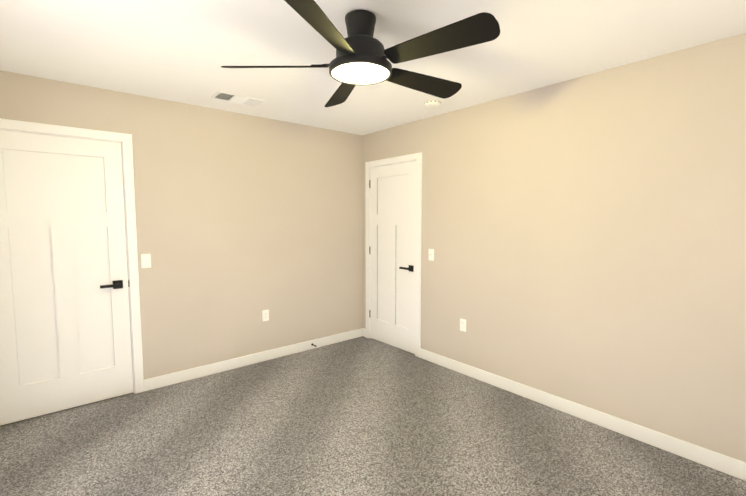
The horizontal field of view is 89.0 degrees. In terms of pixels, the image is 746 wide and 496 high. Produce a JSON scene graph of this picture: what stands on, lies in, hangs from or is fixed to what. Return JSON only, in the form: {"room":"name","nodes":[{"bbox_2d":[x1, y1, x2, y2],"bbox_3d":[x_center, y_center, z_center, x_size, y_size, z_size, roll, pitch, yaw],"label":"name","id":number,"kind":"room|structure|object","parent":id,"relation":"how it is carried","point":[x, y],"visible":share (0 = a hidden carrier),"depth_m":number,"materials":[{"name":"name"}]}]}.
{"room":"empty bedroom","nodes":[
{"label":"empty bedroom","id":0,"kind":"room"},
{"bbox_2d":[0,70,362,378],"bbox_3d":[-1.465,-0.046,3.580,3.640,2.540,0.120,-4,6,-40],"label":"wall","id":1,"kind":"structure","parent":0,"point":[243,221],"depth_m":3.58,"materials":[{"name":"beige paint"}]},
{"bbox_2d":[0,130,133,425],"bbox_3d":[-2.289,0.205,2.809,0.809,2.035,0.096,-4,6,-40],"label":"door","id":2,"kind":"structure","parent":1,"relation":"in","point":[65,336],"depth_m":2.81,"materials":[{"name":"white paint"}]},
{"bbox_2d":[0,118,143,393],"bbox_3d":[-2.328,0.170,2.858,0.948,2.121,0.136,-4,6,-40],"label":"door frame","id":3,"kind":"structure","parent":1,"relation":"attached to","point":[124,140],"depth_m":3.05,"materials":[{"name":"white paint"}]},
{"bbox_2d":[141,254,150,267],"bbox_3d":[-1.879,0.108,3.148,0.070,0.115,0.024,-4,6,-40],"label":"light switch","id":4,"kind":"object","parent":1,"relation":"attached to","point":[145,260],"visible":1,"depth_m":3.15,"materials":[{"name":"white plastic"}]},
{"bbox_2d":[144,328,365,390],"bbox_3d":[-1.015,1.100,3.943,2.361,0.100,0.040,-4,6,-40],"label":"baseboard","id":5,"kind":"structure","parent":1,"relation":"attached to","point":[197,372],"depth_m":3.74,"materials":[{"name":"white paint"}]},
{"bbox_2d":[262,309,268,320],"bbox_3d":[-1.093,0.686,3.866,0.070,0.115,0.009,-4,6,-40],"label":"electrical outlet","id":6,"kind":"object","parent":1,"relation":"attached to","point":[265,315],"visible":1,"depth_m":3.86,"materials":[{"name":"white plastic"}]},
{"bbox_2d":[0,336,745,495],"bbox_3d":[-0.061,1.349,2.015,3.640,0.100,4.480,-4,6,-40],"label":"floor","id":7,"kind":"structure","parent":0,"point":[361,416],"depth_m":2.46,"materials":[{"name":"carpet"}]},
{"bbox_2d":[0,0,745,134],"bbox_3d":[-0.061,-1.184,1.820,3.640,0.100,4.480,-4,6,-40],"label":"ceiling","id":8,"kind":"structure","parent":0,"point":[181,51],"depth_m":2.19,"materials":[{"name":"white paint"}]},
{"bbox_2d":[211,91,264,106],"bbox_3d":[-1.117,-1.229,3.153,0.380,0.016,0.210,-4,6,-40],"label":"ceiling vent","id":9,"kind":"object","parent":8,"relation":"in","point":[234,98],"visible":0.96,"depth_m":3.13,"materials":[{"name":"white metal"}]},
{"bbox_2d":[221,0,499,106],"bbox_3d":[-0.021,-0.999,1.896,1.293,0.280,1.318,-4,6,-40],"label":"ceiling fan","id":10,"kind":"object","parent":8,"relation":"hanging from","point":[361,58],"visible":1,"depth_m":1.77,"materials":[{"name":"black metal"}]},
{"bbox_2d":[425,100,440,107],"bbox_3d":[0.507,-1.223,3.227,0.134,0.039,0.134,-4,6,-40],"label":"smoke detector","id":11,"kind":"object","parent":8,"relation":"attached to","point":[432,103],"visible":0.98,"depth_m":3.19,"materials":[{"name":"white plastic"}]},
{"bbox_2d":[362,33,745,461],"bbox_3d":[1.324,-0.001,3.002,0.120,2.540,4.360,-4,6,-40],"label":"wall","id":12,"kind":"structure","parent":0,"point":[584,237],"depth_m":2.60,"materials":[{"name":"beige paint"}]},
{"bbox_2d":[369,161,416,353],"bbox_3d":[0.198,0.097,4.239,0.096,2.030,0.759,-4,6,-40],"label":"door","id":13,"kind":"structure","parent":12,"relation":"in","point":[392,246],"depth_m":4.23,"materials":[{"name":"white paint"}]},
{"bbox_2d":[365,152,421,357],"bbox_3d":[0.249,0.063,4.275,0.136,2.116,0.898,-4,6,-40],"label":"door frame","id":14,"kind":"structure","parent":12,"relation":"attached to","point":[417,157],"depth_m":3.98,"materials":[{"name":"white paint"}]},
{"bbox_2d":[428,249,433,260],"bbox_3d":[0.575,0.069,3.788,0.024,0.115,0.070,-4,6,-40],"label":"light switch","id":15,"kind":"object","parent":12,"relation":"attached to","point":[431,255],"visible":1,"depth_m":3.79,"materials":[{"name":"white plastic"}]},
{"bbox_2d":[460,318,465,331],"bbox_3d":[0.838,0.718,3.536,0.009,0.115,0.070,-4,6,-40],"label":"electrical outlet","id":16,"kind":"object","parent":12,"relation":"attached to","point":[462,324],"visible":1,"depth_m":3.53,"materials":[{"name":"white plastic"}]},
{"bbox_2d":[420,348,745,480],"bbox_3d":[1.535,1.193,2.735,0.017,0.100,3.240,-4,6,-40],"label":"baseboard","id":17,"kind":"structure","parent":12,"relation":"attached to","point":[710,458],"depth_m":2.63,"materials":[{"name":"white paint"}]}
]}

